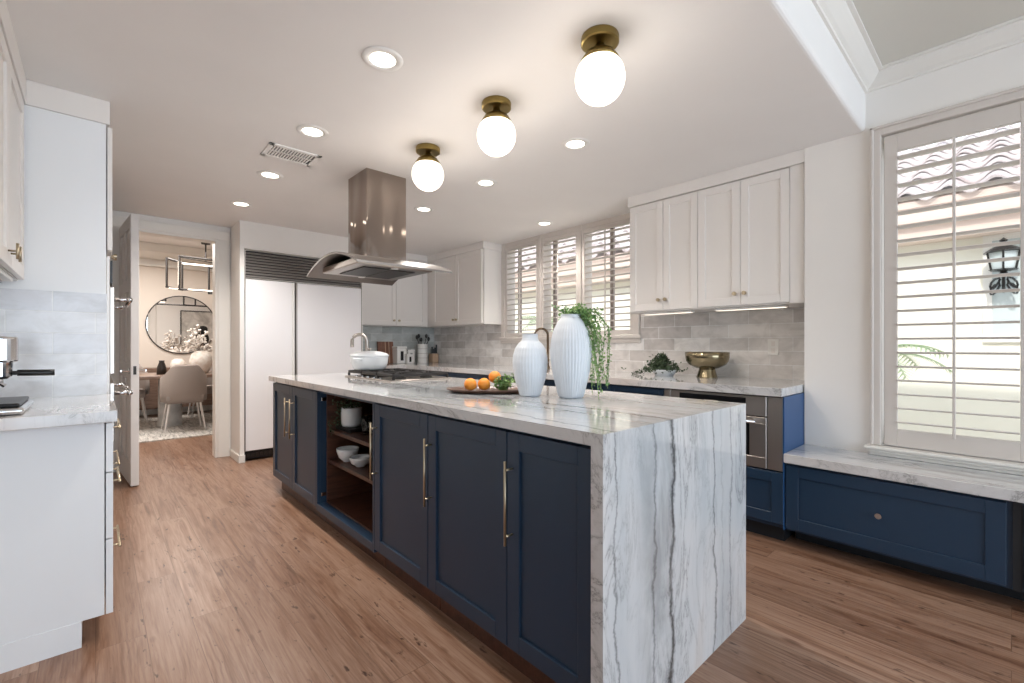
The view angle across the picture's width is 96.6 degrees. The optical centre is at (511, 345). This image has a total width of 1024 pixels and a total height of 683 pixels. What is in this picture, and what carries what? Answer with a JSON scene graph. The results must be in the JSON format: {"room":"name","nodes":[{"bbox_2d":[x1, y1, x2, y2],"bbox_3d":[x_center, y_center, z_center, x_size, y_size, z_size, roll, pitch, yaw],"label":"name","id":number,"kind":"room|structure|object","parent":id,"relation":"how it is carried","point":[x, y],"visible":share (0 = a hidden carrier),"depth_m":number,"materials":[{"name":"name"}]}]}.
{"room":"kitchen","nodes":[
{"label":"kitchen","id":0,"kind":"room"},
{"bbox_2d":[139,266,211,367],"bbox_3d":[-5.977,-0.230,7.881,6.200,2.800,0.100,0,0,-42],"label":"wall","id":1,"kind":"structure","parent":0,"point":[152,280],"depth_m":7.78,"materials":[{"name":"beige paint"}]},
{"bbox_2d":[139,241,211,264],"bbox_3d":[-5.754,-1.515,7.340,5.800,0.130,0.800,0,0,-42],"label":"trim","id":2,"kind":"structure","parent":1,"relation":"attached to","point":[149,250],"depth_m":7.27,"materials":[{"name":"paint"}]},
{"bbox_2d":[139,258,211,415],"bbox_3d":[-6.058,-0.205,7.672,5.800,2.750,0.100,0,0,-42],"label":"trim","id":3,"kind":"structure","parent":1,"relation":"attached to","point":[142,261],"depth_m":7.81,"materials":[{"name":"paint"}]},
{"bbox_2d":[145,296,211,353],"bbox_3d":[-5.767,-0.360,7.976,1.018,1.018,0.019,0,0,-42],"label":"round mirror","id":4,"kind":"object","parent":1,"relation":"attached to","point":[167,322],"visible":0.8,"depth_m":7.93,"materials":[{"name":"white mirror"}]},
{"bbox_2d":[139,234,211,249],"bbox_3d":[-4.986,-1.705,6.795,6.200,0.250,5.240,0,0,-42],"label":"ceiling","id":5,"kind":"structure","parent":0,"point":[144,238],"depth_m":6.93,"materials":[{"name":"paint"}]},
{"bbox_2d":[165,242,211,293],"bbox_3d":[-4.640,-1.188,6.930,0.982,0.783,0.512,0,0,-17],"label":"chandelier","id":6,"kind":"object","parent":5,"relation":"hanging from","point":[180,264],"visible":0.67,"depth_m":6.79,"materials":[{"name":"metal"}]},
{"bbox_2d":[231,220,362,454],"bbox_3d":[-1.978,-0.130,5.729,2.685,2.600,0.770,0,0,-42],"label":"wall","id":7,"kind":"structure","parent":0,"point":[244,234],"depth_m":4.68,"materials":[{"name":"paint"}]},
{"bbox_2d":[119,213,146,485],"bbox_3d":[-3.364,0.036,4.001,0.702,2.243,0.172,0,0,43],"label":"door leaf","id":8,"kind":"structure","parent":7,"relation":"in","point":[129,370],"depth_m":3.78,"materials":[{"name":"paint"}]},
{"bbox_2d":[110,210,230,471],"bbox_3d":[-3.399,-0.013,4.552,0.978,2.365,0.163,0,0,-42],"label":"door frame","id":9,"kind":"structure","parent":7,"relation":"attached to","point":[220,248],"depth_m":4.75,"materials":[{"name":"paint"}]},
{"bbox_2d":[230,449,244,462],"bbox_3d":[-2.827,1.133,4.691,0.059,0.075,0.410,0,0,-42],"label":"baseboard","id":10,"kind":"structure","parent":7,"relation":"attached to","point":[238,458],"depth_m":4.55,"materials":[{"name":"paint"}]},
{"bbox_2d":[363,259,427,327],"bbox_3d":[-1.664,-0.713,6.123,1.076,0.905,0.348,0,0,-42],"label":"upper cabinet","id":11,"kind":"object","parent":7,"relation":"attached to","point":[404,303],"visible":0.59,"depth_m":6.08,"materials":[{"name":"white wood"}]},
{"bbox_2d":[363,326,433,362],"bbox_3d":[-1.677,-0.011,6.355,1.373,0.518,0.012,0,0,-42],"label":"tiled wall","id":12,"kind":"structure","parent":7,"relation":"attached to","point":[400,336],"depth_m":6.43,"materials":[{"name":"grey tile"}]},
{"bbox_2d":[6,0,864,255],"bbox_3d":[-1.471,-1.540,2.946,6.200,0.580,5.185,0,0,-42],"label":"ceiling","id":13,"kind":"structure","parent":0,"point":[195,90],"depth_m":2.31,"materials":[{"name":"paint"}]},
{"bbox_2d":[230,201,252,206],"bbox_3d":[-2.388,-1.246,4.021,0.176,0.005,0.176,0,0,-42],"label":"recessed light","id":14,"kind":"object","parent":13,"relation":"in","point":[235,203],"visible":1,"depth_m":4.02,"materials":[{"name":"white plastic"}]},
{"bbox_2d":[256,170,283,179],"bbox_3d":[-1.771,-1.246,3.339,0.176,0.005,0.176,0,0,-42],"label":"recessed light","id":15,"kind":"object","parent":13,"relation":"in","point":[266,174],"visible":1,"depth_m":3.34,"materials":[{"name":"white plastic"}]},
{"bbox_2d":[260,142,321,166],"bbox_3d":[-1.446,-1.246,2.989,0.315,0.008,0.235,0,0,-42],"label":"ceiling vent","id":16,"kind":"object","parent":13,"relation":"in","point":[273,150],"visible":1,"depth_m":2.98,"materials":[{"name":"white plastic"}]},
{"bbox_2d":[296,124,328,138],"bbox_3d":[-1.164,-1.246,2.661,0.176,0.005,0.176,0,0,-42],"label":"recessed light","id":17,"kind":"object","parent":13,"relation":"in","point":[311,131],"visible":1,"depth_m":2.66,"materials":[{"name":"white plastic"}]},
{"bbox_2d":[307,168,451,285],"bbox_3d":[-1.009,-0.887,3.419,0.720,0.725,0.910,0,0,-42],"label":"range hood","id":18,"kind":"object","parent":13,"relation":"attached to","point":[376,254],"visible":1,"depth_m":3.31,"materials":[{"name":"silver metal"}]},
{"bbox_2d":[361,46,402,71],"bbox_3d":[-0.564,-1.246,1.990,0.176,0.005,0.176,0,0,-42],"label":"recessed light","id":19,"kind":"object","parent":13,"relation":"in","point":[379,58],"visible":1,"depth_m":1.98,"materials":[{"name":"white plastic"}]},
{"bbox_2d":[414,206,433,211],"bbox_3d":[-0.808,-1.246,4.178,0.176,0.005,0.176,0,0,-42],"label":"recessed light","id":20,"kind":"object","parent":13,"relation":"in","point":[419,208],"visible":1,"depth_m":4.17,"materials":[{"name":"white plastic"}]},
{"bbox_2d":[412,143,443,191],"bbox_3d":[-0.532,-1.115,2.886,0.200,0.270,0.200,0,0,-42],"label":"globe ceiling light","id":21,"kind":"object","parent":13,"relation":"attached to","point":[427,171],"visible":1,"depth_m":2.82,"materials":[{"name":"white glass"}]},
{"bbox_2d":[474,179,496,186],"bbox_3d":[-0.201,-1.246,3.499,0.176,0.005,0.176,0,0,-42],"label":"recessed light","id":22,"kind":"object","parent":13,"relation":"in","point":[480,182],"visible":1,"depth_m":3.49,"materials":[{"name":"white plastic"}]},
{"bbox_2d":[477,95,515,156],"bbox_3d":[-0.080,-1.115,2.351,0.200,0.270,0.200,0,0,-42],"label":"globe ceiling light","id":23,"kind":"object","parent":13,"relation":"attached to","point":[496,134],"visible":1,"depth_m":2.29,"materials":[{"name":"white glass"}]},
{"bbox_2d":[561,137,589,149],"bbox_3d":[0.394,-1.246,2.824,0.176,0.005,0.176,0,0,-42],"label":"recessed light","id":24,"kind":"object","parent":13,"relation":"in","point":[577,143],"visible":1,"depth_m":2.81,"materials":[{"name":"white plastic"}]},
{"bbox_2d":[575,24,624,106],"bbox_3d":[0.356,-1.115,1.847,0.200,0.270,0.200,0,0,-42],"label":"globe ceiling light","id":25,"kind":"object","parent":13,"relation":"attached to","point":[600,74],"visible":1,"depth_m":1.79,"materials":[{"name":"white glass"}]},
{"bbox_2d":[0,410,1023,682],"bbox_3d":[-1.990,1.220,3.329,5.950,0.100,14.400,0,0,-42],"label":"floor","id":26,"kind":"structure","parent":0,"point":[221,574],"depth_m":1.98,"materials":[{"name":"brown wood"}]},
{"bbox_2d":[0,105,119,464],"bbox_3d":[-2.652,0.020,2.501,0.752,2.300,1.030,0,0,-42],"label":"wall cabinet","id":27,"kind":"object","parent":26,"relation":"on","point":[68,159],"visible":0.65,"depth_m":2.23,"materials":[{"name":"wood"}]},
{"bbox_2d":[106,256,132,440],"bbox_3d":[-2.380,0.030,2.749,0.111,1.000,0.870,0,0,-42],"label":"double wall oven","id":28,"kind":"object","parent":27,"relation":"in","point":[111,308],"visible":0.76,"depth_m":2.42,"materials":[{"name":"silver metal"}]},
{"bbox_2d":[0,419,120,673],"bbox_3d":[-2.079,0.732,1.857,0.731,0.876,0.690,0,0,-42],"label":"base cabinet","id":29,"kind":"object","parent":26,"relation":"on","point":[56,483],"visible":0.86,"depth_m":1.71,"materials":[{"name":"white wood"}]},
{"bbox_2d":[0,394,117,431],"bbox_3d":[-2.046,0.270,1.807,0.710,0.044,0.808,0,0,-42],"label":"countertop","id":30,"kind":"structure","parent":29,"relation":"on","point":[47,412],"depth_m":1.71,"materials":[{"name":"white stone"}]},
{"bbox_2d":[0,336,54,415],"bbox_3d":[-2.041,0.058,1.677,0.508,0.376,0.470,0,0,-42],"label":"espresso machine","id":31,"kind":"object","parent":30,"relation":"on","point":[9,345],"visible":1,"depth_m":1.73,"materials":[{"name":"silver metal"}]},
{"bbox_2d":[0,399,33,415],"bbox_3d":[-2.010,0.233,1.617,0.412,0.026,0.340,0,0,-42],"label":"drip tray","id":32,"kind":"object","parent":31,"relation":"on","point":[7,406],"depth_m":1.63,"materials":[{"name":"silver metal"}]},
{"bbox_2d":[139,413,211,442],"bbox_3d":[-4.737,1.164,6.745,3.900,0.012,2.250,0,0,-42],"label":"area rug","id":33,"kind":"object","parent":26,"relation":"on","point":[149,431],"visible":0.27,"depth_m":6.29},
{"bbox_2d":[139,364,149,421],"bbox_3d":[-5.815,0.709,6.887,0.536,0.902,0.513,0,0,-42],"label":"dining chair","id":34,"kind":"object","parent":33,"relation":"on","point":[144,385],"visible":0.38,"depth_m":7.04,"materials":[{"name":"grey fabric"}]},
{"bbox_2d":[139,371,211,426],"bbox_3d":[-4.818,0.786,6.908,2.400,0.743,1.000,0,0,-42],"label":"dining table","id":35,"kind":"object","parent":33,"relation":"on","point":[175,415],"visible":0.2,"depth_m":6.53,"materials":[{"name":"brown wood"}]},
{"bbox_2d":[156,360,166,374],"bbox_3d":[-5.026,0.315,6.542,0.120,0.200,0.120,0,0,-42],"label":"vase","id":36,"kind":"object","parent":35,"relation":"on","point":[161,368],"visible":0.96,"depth_m":6.51,"materials":[{"name":"ceramic"}]},
{"bbox_2d":[170,359,185,367],"bbox_3d":[-4.932,0.305,6.736,0.200,0.220,0.198,0,0,-42],"label":"vase","id":37,"kind":"object","parent":35,"relation":"on","point":[174,361],"visible":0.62,"depth_m":6.67,"materials":[{"name":"white ceramic"}]},
{"bbox_2d":[189,350,211,372],"bbox_3d":[-4.665,0.245,6.844,0.300,0.340,0.298,0,0,-42],"label":"vase","id":38,"kind":"object","parent":35,"relation":"on","point":[203,359],"visible":0.74,"depth_m":6.75,"materials":[{"name":"white ceramic"}]},
{"bbox_2d":[170,324,211,352],"bbox_3d":[-4.683,-0.103,6.827,0.694,0.422,0.256,0,0,-42],"label":"blossom branches","id":39,"kind":"object","parent":38,"relation":"on","point":[199,340],"visible":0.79,"depth_m":6.76,"materials":[{"name":"white plant"}]},
{"bbox_2d":[159,364,206,432],"bbox_3d":[-4.523,0.709,6.288,0.536,0.902,0.513,0,0,-42],"label":"dining chair","id":40,"kind":"object","parent":33,"relation":"on","point":[181,384],"visible":1,"depth_m":6.09,"materials":[{"name":"grey fabric"}]},
{"bbox_2d":[187,367,211,417],"bbox_3d":[-5.076,0.709,7.561,0.536,0.902,0.513,0,0,-42],"label":"dining chair","id":41,"kind":"object","parent":33,"relation":"on","point":[209,380],"visible":0.1,"depth_m":7.52,"materials":[{"name":"grey fabric"}]},
{"bbox_2d":[139,367,211,409],"bbox_3d":[-5.638,0.770,7.806,2.600,0.800,0.428,0,0,-42],"label":"sideboard","id":42,"kind":"object","parent":26,"relation":"on","point":[151,399],"visible":0.09,"depth_m":7.38,"materials":[{"name":"brown wood"}]},
{"bbox_2d":[273,382,325,521],"bbox_3d":[-1.260,0.729,3.646,1.015,0.883,0.976,0,0,-42],"label":"base cabinet","id":43,"kind":"object","parent":26,"relation":"on","point":[294,407],"visible":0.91,"depth_m":3.28,"materials":[{"name":"blue wood"}]},
{"bbox_2d":[244,249,361,459],"bbox_3d":[-2.442,0.090,5.219,1.224,2.120,0.638,0,0,-42],"label":"refrigerator","id":44,"kind":"object","parent":26,"relation":"on","point":[295,323],"visible":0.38,"depth_m":4.83,"materials":[{"name":"metal"}]},
{"bbox_2d":[316,391,385,567],"bbox_3d":[-0.633,0.729,2.989,0.975,0.883,0.836,0,0,-42],"label":"base cabinet","id":45,"kind":"object","parent":26,"relation":"on","point":[344,490],"visible":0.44,"depth_m":2.96,"materials":[{"name":"blue wood"}]},
{"bbox_2d":[327,397,363,434],"bbox_3d":[-1.070,0.460,2.962,0.219,0.256,0.257,0,0,-42],"label":"planter","id":46,"kind":"object","parent":45,"relation":"in","point":[350,418],"visible":0.95,"depth_m":2.94,"materials":[{"name":"white ceramic"}]},
{"bbox_2d":[336,425,361,432],"bbox_3d":[-1.036,0.537,2.974,0.140,0.021,0.230,0,0,-42],"label":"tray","id":47,"kind":"object","parent":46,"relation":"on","point":[347,428],"depth_m":2.93,"materials":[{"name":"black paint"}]},
{"bbox_2d":[336,446,358,461],"bbox_3d":[-1.062,0.706,2.950,0.140,0.085,0.140,0,0,-42],"label":"serving bowl","id":48,"kind":"object","parent":45,"relation":"in","point":[344,452],"visible":0.85,"depth_m":2.91,"materials":[{"name":"white ceramic"}]},
{"bbox_2d":[349,454,371,466],"bbox_3d":[-0.940,0.719,2.832,0.136,0.058,0.136,0,0,-42],"label":"serving bowl","id":49,"kind":"object","parent":45,"relation":"in","point":[359,460],"visible":0.96,"depth_m":2.80,"materials":[{"name":"white ceramic"}]},
{"bbox_2d":[361,415,372,434],"bbox_3d":[-0.897,0.493,2.837,0.076,0.110,0.076,0,0,-42],"label":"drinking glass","id":50,"kind":"object","parent":45,"relation":"in","point":[364,419],"visible":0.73,"depth_m":2.80,"materials":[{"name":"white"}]},
{"bbox_2d":[370,403,440,609],"bbox_3d":[-0.192,0.729,2.476,1.015,0.883,0.512,0,0,-42],"label":"base cabinet","id":51,"kind":"object","parent":26,"relation":"on","point":[400,516],"visible":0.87,"depth_m":2.17,"materials":[{"name":"blue wood"}]},
{"bbox_2d":[423,414,590,682],"bbox_3d":[0.282,0.729,1.957,1.015,0.883,0.890,0,0,-42],"label":"base cabinet","id":52,"kind":"object","parent":26,"relation":"on","point":[509,511],"visible":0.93,"depth_m":1.57,"materials":[{"name":"blue wood"}]},
{"bbox_2d":[269,373,745,682],"bbox_3d":[-0.492,0.709,2.835,1.013,0.922,3.319,0,0,-42],"label":"countertop","id":53,"kind":"structure","parent":26,"relation":"on","point":[668,474],"depth_m":1.57,"materials":[{"name":"white stone"}]},
{"bbox_2d":[350,333,368,350],"bbox_3d":[-1.328,0.068,4.034,0.173,0.359,0.106,0,0,16],"label":"faucet","id":54,"kind":"object","parent":53,"relation":"on","point":[354,336],"visible":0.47,"depth_m":4.03,"materials":[{"name":"silver metal"}]},
{"bbox_2d":[345,368,450,381],"bbox_3d":[-0.894,0.220,3.530,0.500,0.056,0.760,0,0,-42],"label":"gas cooktop","id":55,"kind":"object","parent":53,"relation":"in","point":[390,374],"visible":0.95,"depth_m":3.36,"materials":[{"name":"silver metal"}]},
{"bbox_2d":[350,348,388,369],"bbox_3d":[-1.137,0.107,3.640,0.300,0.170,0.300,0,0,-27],"label":"pot","id":56,"kind":"object","parent":55,"relation":"on","point":[362,360],"visible":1,"depth_m":3.53,"materials":[{"name":"white ceramic"}]},
{"bbox_2d":[446,386,518,393],"bbox_3d":[-0.102,0.237,2.418,0.490,0.022,0.250,0,0,0],"label":"serving tray","id":57,"kind":"object","parent":53,"relation":"on","point":[492,390],"visible":0.64,"depth_m":2.31,"materials":[{"name":"brown wood"}]},
{"bbox_2d":[464,378,476,389],"bbox_3d":[-0.220,0.204,2.408,0.068,0.067,0.068,0,0,-42],"label":"orange","id":58,"kind":"object","parent":57,"relation":"on","point":[470,383],"visible":0.87,"depth_m":2.38,"materials":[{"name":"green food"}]},
{"bbox_2d":[478,378,489,389],"bbox_3d":[-0.148,0.204,2.418,0.068,0.067,0.068,0,0,-42],"label":"orange","id":59,"kind":"object","parent":57,"relation":"on","point":[483,383],"visible":0.9,"depth_m":2.39,"materials":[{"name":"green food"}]},
{"bbox_2d":[489,371,500,382],"bbox_3d":[-0.092,0.169,2.453,0.068,0.067,0.068,0,0,-42],"label":"orange","id":60,"kind":"object","parent":57,"relation":"on","point":[493,375],"visible":0.73,"depth_m":2.43,"materials":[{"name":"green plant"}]},
{"bbox_2d":[493,373,515,389],"bbox_3d":[-0.034,0.198,2.397,0.131,0.106,0.095,0,0,-15],"label":"herb sprig","id":61,"kind":"object","parent":57,"relation":"on","point":[503,385],"visible":0.89,"depth_m":2.38,"materials":[{"name":"green plant"}]},
{"bbox_2d":[513,334,547,396],"bbox_3d":[0.089,0.096,2.248,0.174,0.305,0.173,0,0,42],"label":"ribbed vase","id":62,"kind":"object","parent":53,"relation":"on","point":[530,362],"visible":1,"depth_m":2.19,"materials":[{"name":"white ceramic"}]},
{"bbox_2d":[550,314,591,398],"bbox_3d":[0.282,0.050,2.179,0.197,0.396,0.197,0,0,-38],"label":"ribbed vase","id":63,"kind":"object","parent":53,"relation":"on","point":[570,349],"visible":0.97,"depth_m":2.11,"materials":[{"name":"white ceramic"}]},
{"bbox_2d":[551,302,611,398],"bbox_3d":[0.341,0.028,2.188,0.260,0.466,0.213,0,0,36],"label":"trailing plant","id":64,"kind":"object","parent":63,"relation":"in","point":[586,315],"visible":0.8,"depth_m":2.16,"materials":[{"name":"green plant"}]},
{"bbox_2d":[432,372,664,395],"bbox_3d":[-0.061,0.736,5.000,0.813,0.869,4.168,0,0,-42],"label":"base cabinet","id":65,"kind":"object","parent":26,"relation":"on","point":[611,387],"visible":0.09,"depth_m":3.55,"materials":[{"name":"blue wood"}]},
{"bbox_2d":[385,362,803,396],"bbox_3d":[-0.012,0.273,4.533,1.371,0.050,4.925,0,0,-42],"label":"countertop","id":66,"kind":"structure","parent":65,"relation":"on","point":[723,384],"depth_m":3.30,"materials":[{"name":"white stone"}]},
{"bbox_2d":[377,342,392,362],"bbox_3d":[-1.731,0.097,6.241,0.230,0.301,0.058,0,0,-42],"label":"cutting board","id":67,"kind":"object","parent":66,"relation":"on","point":[386,347],"visible":0.66,"depth_m":6.25,"materials":[{"name":"brown wood"}]},
{"bbox_2d":[392,346,406,363],"bbox_3d":[-1.554,0.131,6.300,0.151,0.235,0.151,0,0,-42],"label":"canister","id":68,"kind":"object","parent":66,"relation":"on","point":[398,352],"visible":0.98,"depth_m":6.24,"materials":[{"name":"white ceramic"}]},
{"bbox_2d":[417,344,427,362],"bbox_3d":[-1.276,0.114,6.499,0.147,0.268,0.147,0,0,-42],"label":"utensil crock","id":69,"kind":"object","parent":66,"relation":"on","point":[422,349],"visible":0.99,"depth_m":6.44,"materials":[{"name":"white ceramic"}]},
{"bbox_2d":[429,354,438,362],"bbox_3d":[-1.139,0.183,6.631,0.100,0.130,0.110,0,0,-42],"label":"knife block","id":70,"kind":"object","parent":66,"relation":"on","point":[433,358],"visible":0.92,"depth_m":6.59,"materials":[{"name":"brown wood"}]},
{"bbox_2d":[534,327,549,368],"bbox_3d":[0.336,0.027,4.910,0.184,0.442,0.108,0,0,27],"label":"sink faucet","id":71,"kind":"object","parent":66,"relation":"on","point":[541,328],"visible":0.73,"depth_m":4.90,"materials":[{"name":"brown metal"}]},
{"bbox_2d":[621,352,692,375],"bbox_3d":[1.179,0.152,3.733,0.489,0.208,0.474,0,0,-3],"label":"potted plant","id":72,"kind":"object","parent":66,"relation":"on","point":[661,366],"visible":0.99,"depth_m":3.72,"materials":[{"name":"green plant"}]},
{"bbox_2d":[685,352,729,377],"bbox_3d":[1.520,0.150,3.555,0.324,0.196,0.324,0,0,-42],"label":"pedestal bowl","id":73,"kind":"object","parent":66,"relation":"on","point":[707,362],"visible":1,"depth_m":3.45,"materials":[{"name":"gold metal"}]},
{"bbox_2d":[665,388,803,540],"bbox_3d":[1.602,0.736,3.180,0.815,0.869,0.760,0,0,-42],"label":"base cabinet","id":74,"kind":"object","parent":26,"relation":"on","point":[765,488],"visible":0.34,"depth_m":2.74,"materials":[{"name":"blue wood"}]},
{"bbox_2d":[664,389,782,471],"bbox_3d":[1.518,0.522,3.108,0.656,0.435,0.749,0,0,-42],"label":"oven","id":75,"kind":"object","parent":74,"relation":"in","point":[764,414],"visible":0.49,"depth_m":2.74,"materials":[{"name":"metal"}]},
{"bbox_2d":[786,463,1023,600],"bbox_3d":[2.545,0.923,1.839,0.398,0.493,2.484,0,0,-42],"label":"window bench","id":76,"kind":"object","parent":26,"relation":"on","point":[975,541],"visible":0.96,"depth_m":2.25,"materials":[{"name":"blue wood"}]},
{"bbox_2d":[784,444,1023,502],"bbox_3d":[2.547,0.649,1.842,0.390,0.051,2.486,0,0,-42],"label":"countertop","id":77,"kind":"structure","parent":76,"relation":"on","point":[997,485],"depth_m":2.28,"materials":[{"name":"white stone"}]},
{"bbox_2d":[406,149,803,261],"bbox_3d":[-0.008,-1.208,4.526,1.368,0.084,4.924,0,0,-42],"label":"trim","id":78,"kind":"structure","parent":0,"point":[784,161],"depth_m":3.42,"materials":[{"name":"white wood"}]},
{"bbox_2d":[434,307,803,379],"bbox_3d":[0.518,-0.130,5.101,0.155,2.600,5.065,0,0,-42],"label":"wall","id":79,"kind":"structure","parent":0,"point":[794,307],"depth_m":3.69,"materials":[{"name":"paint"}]},
{"bbox_2d":[418,248,500,327],"bbox_3d":[-0.768,-0.713,6.123,0.343,0.905,1.556,0,0,-42],"label":"upper cabinet","id":80,"kind":"object","parent":79,"relation":"attached to","point":[470,295],"visible":0.96,"depth_m":5.71,"materials":[{"name":"white wood"}]},
{"bbox_2d":[499,213,641,342],"bbox_3d":[0.583,-0.645,4.997,0.200,1.240,1.985,0,0,-42],"label":"window","id":81,"kind":"structure","parent":79,"relation":"in","point":[636,337],"depth_m":5.16,"materials":[{"name":"paint"}]},
{"bbox_2d":[505,241,537,336],"bbox_3d":[0.111,-0.648,5.408,0.067,1.089,0.574,0,0,-42],"label":"window shutter","id":82,"kind":"object","parent":81,"relation":"attached to","point":[519,247],"visible":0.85,"depth_m":5.39,"materials":[{"name":"paint"}]},
{"bbox_2d":[541,231,577,335],"bbox_3d":[0.516,-0.648,4.964,0.067,1.089,0.541,0,0,-42],"label":"window shutter","id":83,"kind":"object","parent":81,"relation":"attached to","point":[543,245],"visible":0.77,"depth_m":4.99,"materials":[{"name":"paint"}]},
{"bbox_2d":[582,219,632,334],"bbox_3d":[0.935,-0.648,4.505,0.067,1.089,0.613,0,0,-42],"label":"window shutter","id":84,"kind":"object","parent":81,"relation":"attached to","point":[625,222],"visible":0.65,"depth_m":4.48,"materials":[{"name":"paint"}]},
{"bbox_2d":[630,191,719,314],"bbox_3d":[1.329,-0.720,3.767,0.423,0.890,0.588,0,0,-42],"label":"upper cabinet","id":85,"kind":"object","parent":79,"relation":"attached to","point":[663,233],"visible":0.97,"depth_m":3.63,"materials":[{"name":"white wood"}]},
{"bbox_2d":[643,310,694,314],"bbox_3d":[1.273,-0.266,3.722,0.060,0.018,0.420,0,0,-42],"label":"light","id":86,"kind":"object","parent":85,"relation":"attached to","point":[686,311],"visible":1,"depth_m":3.68,"materials":[{"name":"white plastic"}]},
{"bbox_2d":[698,163,803,310],"bbox_3d":[1.763,-0.720,3.291,0.423,0.890,0.697,0,0,-42],"label":"upper cabinet","id":87,"kind":"object","parent":79,"relation":"attached to","point":[751,230],"visible":0.98,"depth_m":3.15,"materials":[{"name":"white wood"}]},
{"bbox_2d":[714,305,788,310],"bbox_3d":[1.698,-0.266,3.257,0.060,0.018,0.480,0,0,-42],"label":"light","id":88,"kind":"object","parent":87,"relation":"attached to","point":[771,306],"visible":1,"depth_m":3.22,"materials":[{"name":"white plastic"}]},
{"bbox_2d":[768,339,778,354],"bbox_3d":[1.947,0.012,3.399,0.008,0.116,0.072,0,0,-42],"label":"wall outlet","id":89,"kind":"object","parent":79,"relation":"attached to","point":[773,344],"visible":1,"depth_m":3.39,"materials":[{"name":"white plastic"}]},
{"bbox_2d":[804,42,1023,462],"bbox_3d":[3.514,-0.242,1.506,0.580,2.825,4.285,0,0,-42],"label":"wall","id":90,"kind":"structure","parent":0,"point":[836,172],"depth_m":2.72,"materials":[{"name":"paint"}]},
{"bbox_2d":[811,0,1023,93],"bbox_3d":[1.366,-1.512,-0.665,5.520,0.085,3.975,0,0,-42],"label":"trim","id":91,"kind":"structure","parent":90,"relation":"attached to","point":[842,19],"depth_m":2.31,"materials":[{"name":"paint"}]},
{"bbox_2d":[864,85,1023,475],"bbox_3d":[2.748,-0.313,1.974,0.220,1.874,1.930,0,0,-42],"label":"window","id":92,"kind":"structure","parent":90,"relation":"in","point":[1016,94],"depth_m":2.60,"materials":[{"name":"paint"}]},
{"bbox_2d":[884,101,1023,461],"bbox_3d":[2.322,-0.311,2.393,0.079,1.753,0.578,0,0,-42],"label":"window shutter","id":93,"kind":"object","parent":92,"relation":"attached to","point":[1010,114],"visible":1,"depth_m":2.40,"materials":[{"name":"paint"}]},
{"bbox_2d":[852,0,1023,65],"bbox_3d":[1.617,-1.692,-0.436,6.200,0.275,3.975,0,0,-42],"label":"ceiling","id":94,"kind":"structure","parent":0,"point":[896,29],"depth_m":2.18,"materials":[{"name":"paint"}]},
{"bbox_3d":[-3.652,-0.230,1.812,1.650,2.800,14.400,0,0,-42],"label":"wall","id":95,"kind":"structure","parent":0,"visible":0},
{"bbox_2d":[0,25,23,280],"bbox_3d":[-1.916,-0.715,1.458,0.433,0.830,1.498,0,0,-42],"label":"upper cabinet","id":96,"kind":"object","parent":95,"relation":"attached to","point":[11,101],"visible":1,"depth_m":1.78,"materials":[{"name":"white wood"}]},
{"bbox_2d":[0,268,12,282],"bbox_3d":[-2.118,-0.285,1.675,0.330,0.026,0.630,0,0,-42],"label":"under-cabinet light","id":97,"kind":"object","parent":96,"relation":"attached to","point":[4,276],"visible":1,"depth_m":1.91,"materials":[{"name":"white plastic"}]},
{"bbox_2d":[0,0,109,140],"bbox_3d":[-2.161,-1.191,1.927,0.703,0.118,2.560,0,0,-42],"label":"trim","id":98,"kind":"structure","parent":96,"relation":"attached to","point":[34,94],"depth_m":2.19,"materials":[{"name":"white wood"}]},
{"bbox_2d":[0,288,106,397],"bbox_3d":[-2.051,-0.007,1.796,0.692,0.510,0.818,0,0,-42],"label":"tiled wall","id":99,"kind":"structure","parent":95,"relation":"attached to","point":[64,332],"depth_m":2.20,"materials":[{"name":"grey tile"}]},
{"label":"outside","id":100,"kind":"structure","parent":0,"visible":0},
{"bbox_3d":[6.017,1.420,8.203,12.050,0.100,20.000,0,0,-42],"label":"patio","id":101,"kind":"object","parent":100,"visible":0},
{"bbox_2d":[515,315,560,332],"bbox_3d":[0.533,0.444,7.132,1.308,1.855,1.321,0,0,-42],"label":"palm plant","id":102,"kind":"object","parent":101,"relation":"on","point":[528,316],"visible":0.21,"depth_m":6.96,"materials":[{"name":"green plant"}]},
{"bbox_2d":[515,124,1019,440],"bbox_3d":[4.513,-0.992,6.829,4.275,4.723,16.000,0,0,-42],"label":"house","id":103,"kind":"structure","parent":101,"relation":"on","point":[1007,298],"depth_m":4.46,"materials":[{"name":"beige paint"}]},
{"bbox_2d":[983,237,1019,294],"bbox_3d":[4.394,-0.708,4.076,0.336,0.505,0.260,0,0,-42],"label":"wall lantern","id":104,"kind":"object","parent":103,"relation":"attached to","point":[1008,250],"visible":0.81,"depth_m":4.03,"materials":[{"name":"black paint"}]},
{"bbox_2d":[898,344,956,382],"bbox_3d":[3.312,0.677,4.235,1.190,1.389,1.168,0,0,-42],"label":"palm plant","id":105,"kind":"object","parent":101,"relation":"on","point":[899,345],"visible":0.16,"depth_m":3.98,"materials":[{"name":"green plant"}]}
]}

